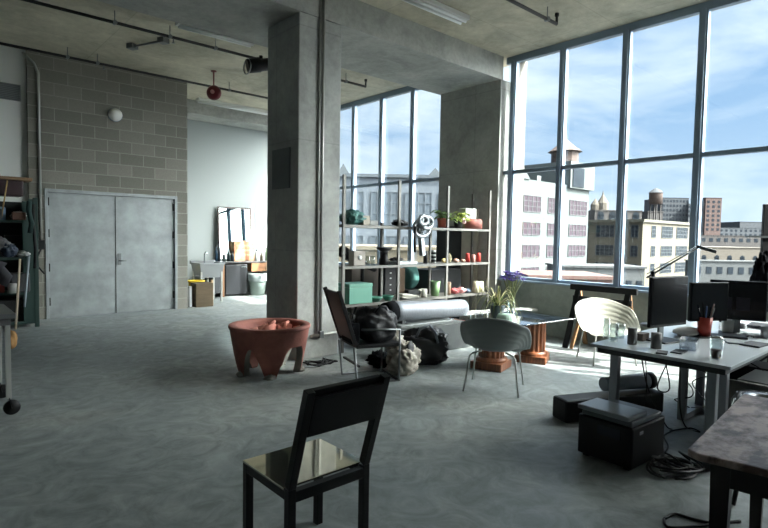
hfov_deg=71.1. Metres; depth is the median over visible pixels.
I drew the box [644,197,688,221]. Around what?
apartment block
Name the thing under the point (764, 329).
jar
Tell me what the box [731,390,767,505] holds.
stool
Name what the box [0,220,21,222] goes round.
shelf
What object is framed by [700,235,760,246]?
warehouse
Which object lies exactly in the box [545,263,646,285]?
building
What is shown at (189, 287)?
bottle
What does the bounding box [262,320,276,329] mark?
fragment
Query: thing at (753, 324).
folder
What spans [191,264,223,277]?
basin
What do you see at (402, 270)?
cardboard box
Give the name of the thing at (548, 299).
wall
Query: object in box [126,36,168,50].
conduit
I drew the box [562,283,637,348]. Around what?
sawhorse
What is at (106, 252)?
door
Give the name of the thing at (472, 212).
carton
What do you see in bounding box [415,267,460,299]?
base cabinet
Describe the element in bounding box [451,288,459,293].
packet
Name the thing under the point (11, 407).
trolley
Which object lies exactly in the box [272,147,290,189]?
panel cover
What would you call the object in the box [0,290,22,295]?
shelf
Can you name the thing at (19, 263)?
pole
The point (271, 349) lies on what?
tub
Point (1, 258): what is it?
shelf
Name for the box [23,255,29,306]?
pole
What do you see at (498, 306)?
spider plant
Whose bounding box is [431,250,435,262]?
jar
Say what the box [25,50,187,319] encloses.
wall
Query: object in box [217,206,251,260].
mirror
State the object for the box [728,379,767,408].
leaning board
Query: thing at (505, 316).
ribbed bowl
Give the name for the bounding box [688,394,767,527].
table
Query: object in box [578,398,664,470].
printer
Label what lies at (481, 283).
paper cup
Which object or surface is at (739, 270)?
building
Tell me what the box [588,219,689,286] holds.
building
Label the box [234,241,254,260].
picture
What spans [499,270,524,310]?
bouquet
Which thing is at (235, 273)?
mini fridge
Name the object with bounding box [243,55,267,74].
spotlight
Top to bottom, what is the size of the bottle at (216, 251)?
0.400 m
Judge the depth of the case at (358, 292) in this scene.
7.25 m
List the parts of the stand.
panel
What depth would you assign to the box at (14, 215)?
8.30 m
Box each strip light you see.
[175,22,253,47]
[196,97,267,114]
[402,0,469,24]
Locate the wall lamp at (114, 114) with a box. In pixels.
[108,108,122,121]
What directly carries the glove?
hanging from the trolley
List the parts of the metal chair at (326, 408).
leg, leg, post, seat, seat frame, leg, backrest, rail, leg, post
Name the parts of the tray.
black cable coil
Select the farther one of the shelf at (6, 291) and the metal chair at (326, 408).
the shelf at (6, 291)
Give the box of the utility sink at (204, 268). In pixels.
[190,251,224,301]
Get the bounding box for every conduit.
[21,51,44,273]
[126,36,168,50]
[309,0,336,337]
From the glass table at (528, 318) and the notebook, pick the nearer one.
the notebook
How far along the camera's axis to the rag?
8.42 m
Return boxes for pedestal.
[470,348,510,372]
[514,323,549,364]
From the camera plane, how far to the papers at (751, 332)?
4.65 m
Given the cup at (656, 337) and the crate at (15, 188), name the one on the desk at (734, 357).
the cup at (656, 337)
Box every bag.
[354,305,397,342]
[401,324,448,364]
[402,267,418,288]
[457,287,465,292]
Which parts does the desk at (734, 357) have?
leg, leg, leg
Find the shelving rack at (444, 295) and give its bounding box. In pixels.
[338,174,491,352]
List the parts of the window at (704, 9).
frame rail, sill, frame rail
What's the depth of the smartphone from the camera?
3.90 m
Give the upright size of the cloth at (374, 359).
0.223 m
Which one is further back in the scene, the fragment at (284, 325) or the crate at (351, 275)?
the crate at (351, 275)
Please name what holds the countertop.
on the table at (252, 265)
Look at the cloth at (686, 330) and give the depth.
4.54 m
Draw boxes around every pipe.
[0,42,267,98]
[21,0,366,87]
[506,0,558,25]
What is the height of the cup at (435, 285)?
0.230 m
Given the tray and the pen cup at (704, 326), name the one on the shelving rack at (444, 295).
the tray
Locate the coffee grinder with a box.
[376,247,392,264]
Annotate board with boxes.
[0,176,32,182]
[436,226,461,268]
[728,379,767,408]
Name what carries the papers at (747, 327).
on the desk at (734, 357)
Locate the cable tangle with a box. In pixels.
[303,357,337,366]
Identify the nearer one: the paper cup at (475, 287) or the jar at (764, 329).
the jar at (764, 329)
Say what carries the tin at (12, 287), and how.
on the tool rack at (8, 226)
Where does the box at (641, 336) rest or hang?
on the desk at (734, 357)
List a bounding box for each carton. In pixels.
[357,216,369,224]
[370,220,377,225]
[459,208,475,218]
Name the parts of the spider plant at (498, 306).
pot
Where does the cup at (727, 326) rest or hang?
on the desk at (734, 357)
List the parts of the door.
lock plate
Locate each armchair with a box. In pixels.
[323,286,400,381]
[460,318,531,397]
[574,298,639,365]
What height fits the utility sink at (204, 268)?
1.133 m
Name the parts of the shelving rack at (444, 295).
post, post, post, shelf, shelf, shelf, post, post, post, post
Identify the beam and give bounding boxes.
[96,0,503,94]
[187,99,267,131]
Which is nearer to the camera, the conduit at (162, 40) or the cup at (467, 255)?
the conduit at (162, 40)
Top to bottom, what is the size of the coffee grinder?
0.250 m
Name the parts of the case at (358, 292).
lid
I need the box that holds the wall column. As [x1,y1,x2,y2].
[266,12,341,359]
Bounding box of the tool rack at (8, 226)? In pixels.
[0,198,39,326]
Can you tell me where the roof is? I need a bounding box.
[521,270,612,283]
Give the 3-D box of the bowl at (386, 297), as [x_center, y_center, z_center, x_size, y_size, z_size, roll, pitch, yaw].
[0.053,0.483,7.669,0.170,0.075,0.170,-2,4,-42]
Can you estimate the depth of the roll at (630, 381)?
4.81 m
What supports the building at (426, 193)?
on the ground
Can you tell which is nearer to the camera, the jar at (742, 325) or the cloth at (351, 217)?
the jar at (742, 325)
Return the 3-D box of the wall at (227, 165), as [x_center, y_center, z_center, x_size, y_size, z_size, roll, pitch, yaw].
[-4.134,-1.529,13.764,3.580,4.580,0.200,-2,4,-42]
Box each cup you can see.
[430,281,439,295]
[465,253,469,261]
[472,281,478,292]
[476,253,480,261]
[478,281,483,291]
[627,327,637,344]
[650,332,661,348]
[697,304,714,336]
[710,348,721,357]
[721,319,734,332]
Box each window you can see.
[339,86,438,267]
[498,0,767,296]
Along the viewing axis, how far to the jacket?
5.58 m
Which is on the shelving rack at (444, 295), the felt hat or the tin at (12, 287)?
the felt hat
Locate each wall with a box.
[0,45,27,201]
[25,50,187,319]
[187,119,267,293]
[338,269,767,361]
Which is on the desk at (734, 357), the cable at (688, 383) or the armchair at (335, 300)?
the cable at (688, 383)
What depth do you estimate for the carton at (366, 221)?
7.35 m
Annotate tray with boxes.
[389,257,416,264]
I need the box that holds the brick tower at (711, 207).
[690,198,721,234]
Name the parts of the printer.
control panel, scanner lid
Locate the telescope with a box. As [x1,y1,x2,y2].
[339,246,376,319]
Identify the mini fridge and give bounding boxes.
[216,263,246,295]
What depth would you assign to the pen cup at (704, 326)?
4.51 m
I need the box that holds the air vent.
[0,82,20,101]
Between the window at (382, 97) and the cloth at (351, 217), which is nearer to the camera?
the cloth at (351, 217)
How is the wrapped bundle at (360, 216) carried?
on the shelving rack at (444, 295)
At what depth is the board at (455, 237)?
9.84 m
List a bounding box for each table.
[205,260,266,296]
[448,310,574,325]
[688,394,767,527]
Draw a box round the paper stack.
[399,293,418,298]
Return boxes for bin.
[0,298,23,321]
[247,272,266,295]
[405,288,420,294]
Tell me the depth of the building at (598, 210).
165.12 m
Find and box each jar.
[423,251,427,262]
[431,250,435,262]
[740,323,745,330]
[760,326,767,338]
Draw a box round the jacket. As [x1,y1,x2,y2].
[749,250,767,311]
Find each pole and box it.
[1,180,7,219]
[14,259,20,329]
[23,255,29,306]
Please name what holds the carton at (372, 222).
on the shelving rack at (444, 295)
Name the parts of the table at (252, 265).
leg, drawer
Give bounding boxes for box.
[11,212,25,219]
[190,282,212,307]
[349,251,364,265]
[399,268,404,292]
[637,331,648,340]
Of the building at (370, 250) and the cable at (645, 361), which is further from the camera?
the building at (370, 250)
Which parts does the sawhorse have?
leg, leg, cross rail, leg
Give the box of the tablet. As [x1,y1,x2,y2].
[739,341,767,347]
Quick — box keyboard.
[697,333,747,339]
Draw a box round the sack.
[385,328,420,375]
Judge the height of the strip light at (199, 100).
0.098 m
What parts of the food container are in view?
lid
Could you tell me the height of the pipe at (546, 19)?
0.187 m
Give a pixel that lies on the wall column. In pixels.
(293, 43)
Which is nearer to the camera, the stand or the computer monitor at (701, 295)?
the computer monitor at (701, 295)
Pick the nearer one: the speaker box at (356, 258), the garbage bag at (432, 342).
the garbage bag at (432, 342)
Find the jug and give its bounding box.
[0,207,5,219]
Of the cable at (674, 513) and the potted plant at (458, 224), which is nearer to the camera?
the cable at (674, 513)
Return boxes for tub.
[228,318,310,380]
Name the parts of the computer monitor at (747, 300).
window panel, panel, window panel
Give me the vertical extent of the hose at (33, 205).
1.002 m
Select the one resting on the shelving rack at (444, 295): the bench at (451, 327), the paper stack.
the paper stack
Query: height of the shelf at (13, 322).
0.040 m
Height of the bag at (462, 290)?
0.112 m
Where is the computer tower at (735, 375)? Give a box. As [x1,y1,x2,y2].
[730,361,767,379]
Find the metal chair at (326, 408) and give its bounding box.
[243,373,390,527]
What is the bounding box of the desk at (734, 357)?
[590,320,767,470]
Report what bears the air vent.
in the wall at (13, 115)
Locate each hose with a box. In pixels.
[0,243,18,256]
[32,204,36,267]
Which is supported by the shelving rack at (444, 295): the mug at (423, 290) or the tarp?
the mug at (423, 290)
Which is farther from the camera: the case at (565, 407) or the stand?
the stand
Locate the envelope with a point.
(727, 340)
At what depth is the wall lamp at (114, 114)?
9.86 m
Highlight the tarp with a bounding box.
[26,201,34,233]
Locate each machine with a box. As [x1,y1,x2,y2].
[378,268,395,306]
[412,214,433,255]
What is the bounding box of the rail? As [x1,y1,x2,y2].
[468,307,537,314]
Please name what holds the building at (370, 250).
on the ground
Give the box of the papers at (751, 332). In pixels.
[736,329,762,337]
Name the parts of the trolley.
leg, leg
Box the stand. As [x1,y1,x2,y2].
[745,204,767,361]
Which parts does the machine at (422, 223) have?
motor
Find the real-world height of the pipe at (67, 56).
0.244 m
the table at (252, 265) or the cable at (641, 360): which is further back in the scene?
the table at (252, 265)
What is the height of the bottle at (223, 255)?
0.220 m
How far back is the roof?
40.01 m
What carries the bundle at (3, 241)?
on the tool rack at (8, 226)
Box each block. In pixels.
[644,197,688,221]
[688,204,689,222]
[720,228,760,235]
[721,222,761,227]
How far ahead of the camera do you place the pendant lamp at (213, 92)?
10.03 m
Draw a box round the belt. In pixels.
[0,261,12,286]
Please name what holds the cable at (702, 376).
on the desk at (734, 357)
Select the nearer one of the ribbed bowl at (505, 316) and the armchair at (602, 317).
the ribbed bowl at (505, 316)
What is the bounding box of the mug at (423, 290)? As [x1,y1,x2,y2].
[418,288,426,297]
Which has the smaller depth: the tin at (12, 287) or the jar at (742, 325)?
the jar at (742, 325)
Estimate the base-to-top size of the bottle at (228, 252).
0.300 m
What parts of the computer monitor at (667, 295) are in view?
panel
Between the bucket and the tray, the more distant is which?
the bucket
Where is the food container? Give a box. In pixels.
[679,336,699,350]
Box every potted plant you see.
[430,210,459,227]
[449,212,470,227]
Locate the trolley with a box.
[0,304,20,414]
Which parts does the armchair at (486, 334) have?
leg, leg, leg, leg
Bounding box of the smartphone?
[670,349,687,353]
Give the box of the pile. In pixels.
[645,451,708,479]
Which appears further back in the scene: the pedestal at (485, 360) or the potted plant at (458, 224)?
the potted plant at (458, 224)
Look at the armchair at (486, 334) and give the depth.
5.31 m
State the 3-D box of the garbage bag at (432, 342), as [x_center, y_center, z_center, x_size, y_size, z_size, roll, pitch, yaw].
[0.476,0.974,6.598,0.703,0.546,0.472,1,3,-7]
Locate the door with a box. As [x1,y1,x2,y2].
[44,188,177,318]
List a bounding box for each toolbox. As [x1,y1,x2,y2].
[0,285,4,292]
[10,272,29,291]
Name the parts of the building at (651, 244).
cornice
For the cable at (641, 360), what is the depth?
4.38 m
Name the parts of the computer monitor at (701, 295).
panel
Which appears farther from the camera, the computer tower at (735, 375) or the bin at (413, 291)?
the bin at (413, 291)
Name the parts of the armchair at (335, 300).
backrest, frame, seat, frame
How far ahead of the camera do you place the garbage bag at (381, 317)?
5.68 m
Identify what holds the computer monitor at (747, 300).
on the desk at (734, 357)
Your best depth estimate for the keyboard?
4.51 m
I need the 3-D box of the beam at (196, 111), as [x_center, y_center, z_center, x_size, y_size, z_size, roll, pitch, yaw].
[-3.857,-3.640,13.232,3.380,0.300,0.750,-2,4,-42]
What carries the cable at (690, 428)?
on the floor
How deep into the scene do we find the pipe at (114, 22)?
7.67 m
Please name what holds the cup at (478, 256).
on the shelving rack at (444, 295)
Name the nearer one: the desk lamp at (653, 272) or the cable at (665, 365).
the cable at (665, 365)
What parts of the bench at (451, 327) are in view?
lid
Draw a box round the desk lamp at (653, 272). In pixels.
[640,245,716,327]
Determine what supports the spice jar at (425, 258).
on the shelving rack at (444, 295)
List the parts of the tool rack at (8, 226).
panel, panel, post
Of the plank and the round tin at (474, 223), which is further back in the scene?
the plank
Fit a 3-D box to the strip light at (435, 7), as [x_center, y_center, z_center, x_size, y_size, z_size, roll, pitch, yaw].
[0.664,-3.340,7.017,1.200,0.098,0.180,-2,4,-42]
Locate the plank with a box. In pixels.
[460,209,478,309]
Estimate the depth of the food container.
4.03 m
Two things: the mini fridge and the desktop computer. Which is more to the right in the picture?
the desktop computer
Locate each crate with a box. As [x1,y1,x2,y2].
[0,179,23,196]
[345,268,377,319]
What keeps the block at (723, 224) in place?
on the ground
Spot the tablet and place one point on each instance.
(756, 344)
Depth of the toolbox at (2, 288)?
8.30 m
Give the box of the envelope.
[721,338,743,343]
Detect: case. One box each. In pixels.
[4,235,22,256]
[338,281,372,304]
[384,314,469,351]
[553,389,663,422]
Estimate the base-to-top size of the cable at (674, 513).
0.014 m
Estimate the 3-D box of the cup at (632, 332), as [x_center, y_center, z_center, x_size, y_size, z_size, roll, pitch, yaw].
[1.938,0.562,4.193,0.070,0.125,0.070,-2,4,-42]
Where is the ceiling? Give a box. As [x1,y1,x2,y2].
[0,0,751,110]
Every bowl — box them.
[372,296,382,301]
[382,295,393,300]
[496,313,516,321]
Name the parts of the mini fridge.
door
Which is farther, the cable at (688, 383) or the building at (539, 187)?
the building at (539, 187)
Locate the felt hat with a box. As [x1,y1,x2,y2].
[391,219,408,225]
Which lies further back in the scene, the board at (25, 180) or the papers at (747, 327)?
the board at (25, 180)
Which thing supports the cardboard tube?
on the shelving rack at (444, 295)
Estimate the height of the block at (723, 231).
31.310 m
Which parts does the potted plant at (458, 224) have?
pot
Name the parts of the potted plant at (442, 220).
pot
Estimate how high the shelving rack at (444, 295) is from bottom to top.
2.340 m
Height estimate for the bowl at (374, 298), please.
0.070 m
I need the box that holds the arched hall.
[699,246,759,260]
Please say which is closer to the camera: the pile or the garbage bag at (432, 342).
the pile
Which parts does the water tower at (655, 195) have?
tank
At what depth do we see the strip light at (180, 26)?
8.01 m
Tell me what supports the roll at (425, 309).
on the bench at (451, 327)
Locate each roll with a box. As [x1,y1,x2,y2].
[380,299,468,321]
[599,372,657,390]
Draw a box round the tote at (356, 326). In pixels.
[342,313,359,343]
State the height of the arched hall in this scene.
15.691 m
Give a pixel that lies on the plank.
(466, 235)
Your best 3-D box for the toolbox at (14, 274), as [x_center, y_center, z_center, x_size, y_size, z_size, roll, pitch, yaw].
[-5.794,0.287,8.532,0.260,0.300,0.300,-2,4,-42]
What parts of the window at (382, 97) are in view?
frame rail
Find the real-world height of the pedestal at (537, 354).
0.565 m
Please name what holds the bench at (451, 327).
on the floor
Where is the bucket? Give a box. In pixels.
[188,276,204,285]
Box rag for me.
[16,250,30,256]
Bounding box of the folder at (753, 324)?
[747,322,767,326]
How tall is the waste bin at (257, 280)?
0.560 m
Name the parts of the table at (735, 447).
leg, leg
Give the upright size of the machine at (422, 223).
0.602 m
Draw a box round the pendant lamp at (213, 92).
[206,70,221,99]
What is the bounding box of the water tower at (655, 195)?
[649,188,663,219]
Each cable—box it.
[641,360,672,451]
[645,361,646,406]
[657,365,669,392]
[663,512,740,523]
[663,518,708,527]
[669,367,699,432]
[674,383,693,407]
[691,376,706,407]
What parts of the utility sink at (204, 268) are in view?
leg, leg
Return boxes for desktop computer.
[737,369,767,385]
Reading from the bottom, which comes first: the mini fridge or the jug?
the mini fridge
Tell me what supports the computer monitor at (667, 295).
on the desk at (734, 357)
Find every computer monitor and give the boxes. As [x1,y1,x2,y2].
[646,276,687,343]
[687,282,728,338]
[710,279,767,337]
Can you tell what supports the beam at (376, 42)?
attached to the ceiling
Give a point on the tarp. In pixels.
(29, 203)
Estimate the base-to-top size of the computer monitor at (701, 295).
0.465 m
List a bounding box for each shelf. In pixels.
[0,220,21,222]
[0,257,22,259]
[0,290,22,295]
[11,321,34,324]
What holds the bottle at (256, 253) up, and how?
on the table at (252, 265)
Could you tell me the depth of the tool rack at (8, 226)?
8.56 m
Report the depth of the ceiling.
8.10 m
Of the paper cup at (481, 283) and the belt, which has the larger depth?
the paper cup at (481, 283)
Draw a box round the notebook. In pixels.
[656,350,667,354]
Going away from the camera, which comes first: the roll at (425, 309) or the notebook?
the notebook
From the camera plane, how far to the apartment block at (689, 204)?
440.37 m
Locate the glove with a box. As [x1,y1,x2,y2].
[10,330,17,348]
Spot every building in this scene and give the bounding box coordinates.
[339,164,438,244]
[339,244,435,267]
[521,132,594,269]
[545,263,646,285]
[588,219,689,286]
[684,259,754,281]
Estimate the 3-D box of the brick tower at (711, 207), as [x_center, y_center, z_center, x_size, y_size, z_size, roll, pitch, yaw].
[245.202,-24.817,411.280,12.308,50.234,20.400,1,3,0]
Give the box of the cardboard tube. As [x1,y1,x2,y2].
[448,282,450,294]
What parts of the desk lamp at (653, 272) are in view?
arm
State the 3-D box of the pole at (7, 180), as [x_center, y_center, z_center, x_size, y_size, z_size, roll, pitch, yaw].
[-5.802,-0.979,8.212,0.120,0.601,0.020,1,3,-5]
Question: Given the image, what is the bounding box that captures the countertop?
[221,260,266,262]
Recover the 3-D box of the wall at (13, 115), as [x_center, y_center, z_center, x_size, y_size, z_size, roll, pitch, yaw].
[-8.013,-1.276,7.622,4.960,4.580,0.180,-2,4,-42]
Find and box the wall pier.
[438,79,510,309]
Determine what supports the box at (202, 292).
on the floor
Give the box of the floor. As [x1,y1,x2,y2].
[0,291,767,527]
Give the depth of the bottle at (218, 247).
13.04 m
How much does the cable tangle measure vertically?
0.047 m
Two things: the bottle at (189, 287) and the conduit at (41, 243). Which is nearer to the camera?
the conduit at (41, 243)
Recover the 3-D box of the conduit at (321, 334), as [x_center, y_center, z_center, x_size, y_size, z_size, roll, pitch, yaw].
[-0.689,-1.216,6.722,0.511,4.295,0.060,-2,4,-42]
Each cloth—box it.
[346,211,357,224]
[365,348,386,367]
[672,326,698,335]
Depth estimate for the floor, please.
4.08 m
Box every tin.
[8,283,16,292]
[462,219,481,228]
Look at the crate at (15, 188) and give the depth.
8.33 m
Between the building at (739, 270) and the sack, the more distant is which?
the building at (739, 270)
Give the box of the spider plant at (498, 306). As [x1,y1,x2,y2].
[471,286,521,319]
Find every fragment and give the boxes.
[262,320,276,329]
[276,320,291,329]
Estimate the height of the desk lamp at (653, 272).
0.780 m
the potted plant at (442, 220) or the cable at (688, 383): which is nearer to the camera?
the cable at (688, 383)
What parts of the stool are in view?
leg, seat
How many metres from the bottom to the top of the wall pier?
4.200 m
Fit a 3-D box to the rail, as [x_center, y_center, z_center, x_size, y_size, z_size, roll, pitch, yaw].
[1.720,0.730,8.267,1.500,0.040,0.220,-1,3,-27]
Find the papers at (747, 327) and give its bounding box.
[719,323,759,329]
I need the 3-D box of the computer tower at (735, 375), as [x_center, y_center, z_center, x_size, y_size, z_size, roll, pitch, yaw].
[3.337,1.128,5.004,0.340,0.440,0.500,-2,4,-42]
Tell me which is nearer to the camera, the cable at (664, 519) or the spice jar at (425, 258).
the cable at (664, 519)
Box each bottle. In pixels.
[188,286,191,306]
[215,245,217,261]
[217,242,220,261]
[222,252,225,260]
[227,249,230,260]
[255,250,258,260]
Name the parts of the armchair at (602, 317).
leg, leg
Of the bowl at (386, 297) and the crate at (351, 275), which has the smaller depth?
the bowl at (386, 297)
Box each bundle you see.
[0,236,13,256]
[339,209,366,224]
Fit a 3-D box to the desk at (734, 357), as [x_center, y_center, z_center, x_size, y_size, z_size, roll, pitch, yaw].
[2.898,0.985,4.726,2.600,0.740,0.960,-2,4,-42]
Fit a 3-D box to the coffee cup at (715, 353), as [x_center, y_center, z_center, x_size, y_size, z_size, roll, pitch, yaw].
[2.314,0.576,3.739,0.100,0.157,0.100,-2,4,-42]

